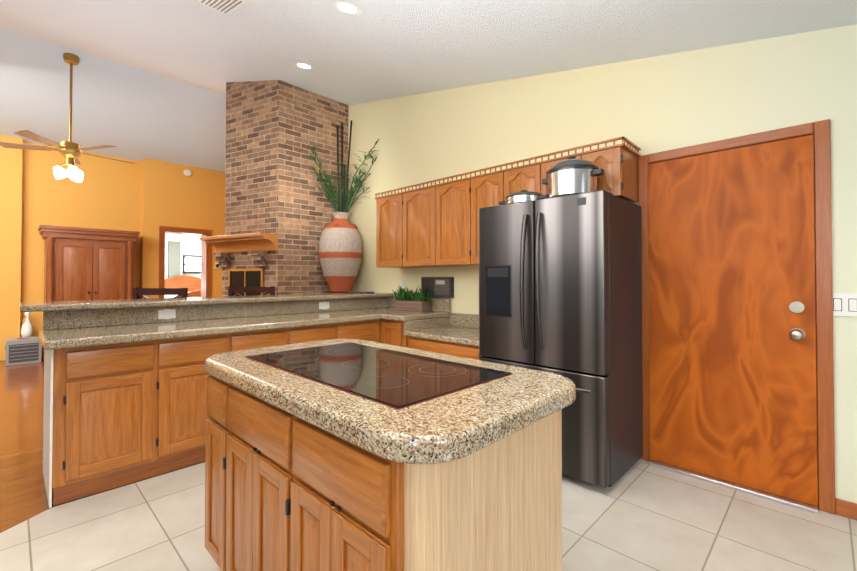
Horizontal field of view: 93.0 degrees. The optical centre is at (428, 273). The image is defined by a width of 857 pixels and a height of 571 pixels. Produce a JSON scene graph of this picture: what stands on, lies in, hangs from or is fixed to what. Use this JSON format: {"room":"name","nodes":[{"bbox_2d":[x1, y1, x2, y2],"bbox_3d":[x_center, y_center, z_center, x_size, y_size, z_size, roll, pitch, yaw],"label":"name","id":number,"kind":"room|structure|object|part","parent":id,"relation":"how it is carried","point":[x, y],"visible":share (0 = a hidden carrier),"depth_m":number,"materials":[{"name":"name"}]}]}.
{"room":"kitchen","nodes":[
{"label":"kitchen","id":0,"kind":"room"},
{"bbox_2d":[0,356,204,532],"bbox_3d":[-2.746,1.350,2.878,11.100,0.096,7.800,-1,-1,44],"label":"floor","id":1,"kind":"structure","parent":0,"point":[23,496],"depth_m":3.08,"materials":[{"name":"brown wood"}]},
{"bbox_2d":[5,336,40,365],"bbox_3d":[-6.069,1.159,6.091,0.359,0.362,0.375,-1,-1,44],"label":"speaker box","id":2,"kind":"object","parent":1,"relation":"on","point":[23,350],"visible":0.96,"depth_m":5.97,"materials":[{"name":"grey plastic"}]},
{"bbox_2d":[5,343,38,362],"bbox_3d":[-6.061,1.169,6.063,0.309,0.260,0.345,-1,-1,44],"label":"grille","id":3,"kind":"object","parent":2,"relation":"attached to","point":[15,352],"depth_m":5.96,"materials":[{"name":"grey"}]},
{"bbox_2d":[21,312,33,336],"bbox_3d":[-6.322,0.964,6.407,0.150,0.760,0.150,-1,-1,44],"label":"vase","id":4,"kind":"object","parent":2,"relation":"on","point":[27,329],"visible":0.56,"depth_m":6.38,"materials":[{"name":"white ceramic"}]},
{"bbox_2d":[38,225,139,360],"bbox_3d":[-5.674,0.311,6.821,0.598,2.075,1.265,-1,-1,44],"label":"armoire","id":5,"kind":"object","parent":1,"relation":"on","point":[82,264],"visible":0.58,"depth_m":6.61,"materials":[{"name":"brown wood"}]},
{"bbox_2d":[133,288,187,298],"bbox_3d":[-2.623,0.724,3.767,0.540,1.170,0.430,0,-1,2],"label":"bar stool","id":6,"kind":"object","parent":1,"relation":"on","point":[178,292],"visible":0.23,"depth_m":3.96,"materials":[{"name":"brown wood"}]},
{"bbox_2d":[18,291,397,507],"bbox_3d":[-1.429,0.761,3.561,1.110,1.092,3.042,-1,-1,44],"label":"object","id":7,"kind":"structure","parent":1,"relation":"on","point":[125,381],"depth_m":2.61,"materials":[{"name":"brown wood"}]},
{"bbox_2d":[306,120,378,292],"bbox_3d":[-0.952,-0.812,4.691,1.041,2.080,0.754,-1,-1,44],"label":"urn","id":8,"kind":"object","parent":7,"relation":"on","point":[340,249],"visible":1,"depth_m":4.78,"materials":[{"name":"brown ceramic"}]},
{"bbox_2d":[228,286,274,295],"bbox_3d":[-2.024,0.733,4.439,0.540,1.170,0.430,0,-1,2],"label":"bar stool","id":9,"kind":"object","parent":1,"relation":"on","point":[237,290],"visible":0.21,"depth_m":4.63,"materials":[{"name":"brown wood"}]},
{"bbox_2d":[213,80,347,295],"bbox_3d":[-1.819,-0.744,5.423,1.164,4.150,1.739,-1,-1,44],"label":"brick chimney","id":10,"kind":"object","parent":1,"relation":"on","point":[275,129],"depth_m":4.91,"materials":[{"name":"brown brick"}]},
{"bbox_2d":[200,232,277,252],"bbox_3d":[-2.256,-0.350,4.812,1.060,0.185,0.254,0,-1,28],"label":"mantel shelf","id":11,"kind":"object","parent":10,"relation":"attached to","point":[246,242],"visible":0.96,"depth_m":4.75,"materials":[{"name":"brown wood"}]},
{"bbox_2d":[382,298,480,359],"bbox_3d":[0.209,0.782,3.644,1.121,1.049,0.638,-1,-1,44],"label":"countertop","id":12,"kind":"structure","parent":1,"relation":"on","point":[434,330],"depth_m":3.71,"materials":[{"name":"beige stone"}]},
{"bbox_2d":[392,285,439,311],"bbox_3d":[-0.187,0.250,4.271,0.698,0.277,0.204,-1,-1,44],"label":"potted plant","id":13,"kind":"object","parent":12,"relation":"on","point":[408,300],"visible":1,"depth_m":4.21,"materials":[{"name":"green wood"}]},
{"bbox_2d":[0,135,224,360],"bbox_3d":[-6.609,-0.399,6.258,0.320,3.480,7.220,-1,-1,44],"label":"wall","id":14,"kind":"structure","parent":0,"point":[146,198],"depth_m":7.07,"materials":[{"name":"orange paint"}]},
{"bbox_2d":[159,226,211,297],"bbox_3d":[-4.844,0.242,8.048,0.340,2.245,0.910,-1,-1,44],"label":"door frame","id":15,"kind":"structure","parent":14,"relation":"attached to","point":[206,269],"depth_m":8.20,"materials":[{"name":"brown wood"}]},
{"bbox_2d":[183,169,191,176],"bbox_3d":[-4.717,-1.967,7.967,0.035,0.140,0.140,-1,-1,44],"label":"smoke detector","id":16,"kind":"object","parent":14,"relation":"attached to","point":[187,172],"visible":0.96,"depth_m":7.95,"materials":[{"name":"white plastic"}]},
{"bbox_2d":[0,27,225,171],"bbox_3d":[-5.515,-2.371,5.622,3.370,0.629,7.800,-1,-1,44],"label":"ceiling","id":17,"kind":"structure","parent":0,"point":[131,113],"depth_m":5.86,"materials":[{"name":"white paint"}]},
{"bbox_2d":[0,53,133,181],"bbox_3d":[-4.217,-1.832,4.818,1.212,1.477,1.219,-1,-1,44],"label":"ceiling fan","id":18,"kind":"object","parent":17,"relation":"hanging from","point":[70,151],"visible":1,"depth_m":4.71,"materials":[{"name":"gold metal"}]},
{"bbox_2d":[165,233,200,278],"bbox_3d":[-5.922,-0.015,9.618,3.370,2.800,4.800,-1,-1,44],"label":"wall","id":19,"kind":"structure","parent":0,"point":[190,244],"depth_m":11.13,"materials":[{"name":"white paint"}]},
{"bbox_2d":[168,241,200,277],"bbox_3d":[-6.540,-0.170,11.164,0.110,1.350,1.050,-1,-1,44],"label":"bedroom window","id":20,"kind":"structure","parent":19,"relation":"in","point":[191,263],"depth_m":10.91,"materials":[{"name":"white glass"}]},
{"bbox_2d":[0,459,856,570],"bbox_3d":[-0.759,1.289,0.274,4.620,0.050,6.840,-1,-1,44],"label":"floor","id":21,"kind":"structure","parent":0,"point":[641,515],"depth_m":2.03,"materials":[{"name":"beige tile"}]},
{"bbox_2d":[205,376,561,570],"bbox_3d":[-0.251,0.843,1.534,1.300,0.875,0.714,-1,-1,44],"label":"kitchen island","id":22,"kind":"object","parent":21,"relation":"on","point":[343,455],"depth_m":1.12,"materials":[{"name":"brown wood"}]},
{"bbox_2d":[205,339,575,482],"bbox_3d":[-0.235,0.383,1.555,1.400,0.060,0.790,-1,-1,44],"label":"island countertop","id":23,"kind":"structure","parent":22,"relation":"on","point":[422,414],"depth_m":1.18,"materials":[{"name":"beige stone"}]},
{"bbox_2d":[244,342,512,409],"bbox_3d":[-0.241,0.350,1.561,0.977,0.006,0.532,-1,-1,44],"label":"cooktop","id":24,"kind":"object","parent":23,"relation":"in","point":[385,378],"depth_m":1.41,"materials":[{"name":"black glass"}]},
{"bbox_2d":[479,190,642,487],"bbox_3d":[0.903,0.407,2.871,0.905,1.782,0.756,-1,-1,44],"label":"fridge","id":25,"kind":"object","parent":21,"relation":"on","point":[560,285],"visible":0.75,"depth_m":2.55,"materials":[{"name":"black"}]},
{"bbox_2d":[499,190,547,204],"bbox_3d":[0.680,-0.540,2.916,0.390,0.110,0.270,-1,-1,44],"label":"cooking pot","id":26,"kind":"object","parent":25,"relation":"on","point":[521,196],"visible":0.65,"depth_m":2.80,"materials":[{"name":"silver metal"}]},
{"bbox_2d":[542,156,604,197],"bbox_3d":[0.945,-0.630,2.680,0.400,0.285,0.330,-1,-1,44],"label":"cooking pot","id":27,"kind":"object","parent":25,"relation":"on","point":[570,175],"visible":0.9,"depth_m":2.55,"materials":[{"name":"silver metal"}]},
{"bbox_2d":[0,0,856,104],"bbox_3d":[-1.539,-1.879,1.744,7.730,1.712,7.800,-1,-1,44],"label":"ceiling","id":28,"kind":"structure","parent":0,"point":[375,50],"depth_m":3.20,"materials":[{"name":"white paint"}]},
{"bbox_2d":[198,0,244,13],"bbox_3d":[-1.494,-1.961,2.930,0.360,0.085,0.200,-1,-1,44],"label":"ceiling vent","id":29,"kind":"object","parent":28,"relation":"in","point":[225,6],"visible":0.98,"depth_m":2.97,"materials":[{"name":"white plastic"}]},
{"bbox_2d":[294,62,312,69],"bbox_3d":[-1.248,-2.074,4.074,0.182,0.038,0.182,-1,-1,35],"label":"recessed light","id":30,"kind":"object","parent":28,"relation":"in","point":[298,64],"depth_m":4.08,"materials":[{"name":"white"}]},
{"bbox_2d":[334,1,360,14],"bbox_3d":[-0.552,-1.801,2.764,0.182,0.038,0.182,-1,-1,35],"label":"recessed light","id":31,"kind":"object","parent":28,"relation":"in","point":[349,7],"depth_m":2.76,"materials":[{"name":"white"}]},
{"bbox_2d":[348,24,856,502],"bbox_3d":[1.156,-0.500,3.304,6.070,3.607,0.140,-1,-1,44],"label":"wall","id":32,"kind":"structure","parent":0,"point":[655,104],"depth_m":2.89,"materials":[{"name":"beige paint"}]},
{"bbox_2d":[375,188,406,267],"bbox_3d":[-0.273,-0.456,4.350,0.483,0.786,0.347,-1,-1,44],"label":"upper cabinet","id":33,"kind":"object","parent":32,"relation":"attached to","point":[391,210],"depth_m":4.22,"materials":[{"name":"brown wood"}]},
{"bbox_2d":[399,281,403,289],"bbox_3d":[-0.305,0.150,4.612,0.075,0.115,0.009,-1,-1,44],"label":"outlet","id":34,"kind":"object","parent":32,"relation":"attached to","point":[401,283],"visible":0.59,"depth_m":4.61,"materials":[{"name":"white plastic"}]},
{"bbox_2d":[407,180,438,267],"bbox_3d":[0.023,-0.460,4.062,0.578,0.786,0.347,-1,-1,44],"label":"upper cabinet","id":35,"kind":"object","parent":32,"relation":"attached to","point":[436,225],"depth_m":3.90,"materials":[{"name":"brown wood"}]},
{"bbox_2d":[421,277,453,297],"bbox_3d":[0.087,0.142,4.198,0.420,0.205,0.055,-1,-1,44],"label":"radio","id":36,"kind":"object","parent":32,"relation":"attached to","point":[443,286],"visible":0.85,"depth_m":4.14,"materials":[{"name":"grey plastic"}]},
{"bbox_2d":[439,172,474,266],"bbox_3d":[0.334,-0.464,3.759,0.526,0.786,0.347,-1,-1,44],"label":"upper cabinet","id":37,"kind":"object","parent":32,"relation":"attached to","point":[456,197],"depth_m":3.60,"materials":[{"name":"brown wood"}]},
{"bbox_2d":[475,164,502,265],"bbox_3d":[0.580,-0.467,3.520,0.397,0.786,0.347,-1,-1,44],"label":"upper cabinet","id":38,"kind":"object","parent":32,"relation":"attached to","point":[488,186],"depth_m":3.39,"materials":[{"name":"brown wood"}]},
{"bbox_2d":[503,154,546,200],"bbox_3d":[0.856,-0.680,3.253,0.374,0.366,0.347,-1,-1,44],"label":"upper cabinet","id":39,"kind":"object","parent":32,"relation":"attached to","point":[528,177],"depth_m":3.12,"materials":[{"name":"brown wood"}]},
{"bbox_2d":[547,144,590,193],"bbox_3d":[1.067,-0.683,3.048,0.410,0.366,0.347,-1,-1,44],"label":"upper cabinet","id":40,"kind":"object","parent":32,"relation":"attached to","point":[586,155],"depth_m":2.88,"materials":[{"name":"brown wood"}]},
{"bbox_2d":[591,136,640,202],"bbox_3d":[1.255,-0.685,2.865,0.312,0.366,0.347,-1,-1,44],"label":"upper cabinet","id":41,"kind":"object","parent":32,"relation":"attached to","point":[619,162],"depth_m":2.70,"materials":[{"name":"brown wood"}]},
{"bbox_2d":[648,135,817,505],"bbox_3d":[1.797,0.257,2.490,0.830,2.028,0.110,-1,-1,44],"label":"entry door","id":42,"kind":"structure","parent":32,"relation":"in","point":[732,342],"depth_m":2.46,"materials":[{"name":"brown wood"}]},
{"bbox_3d":[2.019,0.340,2.230,0.062,0.062,0.048,-1,-1,44],"label":"knob","id":43,"kind":"part","parent":42,"relation":"part of","materials":[{"name":"silver metal"}]},
{"bbox_2d":[638,119,834,513],"bbox_3d":[1.811,0.232,2.506,0.966,2.123,0.074,-1,-1,44],"label":"door frame","id":44,"kind":"structure","parent":32,"relation":"attached to","point":[820,131],"depth_m":2.22,"materials":[{"name":"brown wood"}]},
{"bbox_2d":[833,293,856,316],"bbox_3d":[2.213,0.169,2.159,0.115,0.120,0.010,-1,-1,44],"label":"switch plate","id":45,"kind":"object","parent":32,"relation":"attached to","point":[844,304],"visible":0.96,"depth_m":2.16,"materials":[{"name":"white plastic"}]},
{"bbox_2d":[835,498,856,519],"bbox_3d":[2.727,1.240,1.642,1.532,0.085,0.015,-1,-1,44],"label":"baseboard","id":46,"kind":"structure","parent":32,"relation":"attached to","point":[845,508],"depth_m":2.14,"materials":[{"name":"brown wood"}]},
{"bbox_3d":[-5.886,1.410,9.565,3.270,0.048,4.600,-1,-1,44],"label":"floor","id":47,"kind":"structure","parent":0,"visible":0},
{"bbox_2d":[165,275,200,297],"bbox_3d":[-5.824,0.718,10.211,2.230,1.350,1.800,-1,-1,44],"label":"bed","id":48,"kind":"object","parent":47,"relation":"on","point":[192,284],"visible":0.25,"depth_m":10.89,"materials":[{"name":"orange wood"}]}
]}

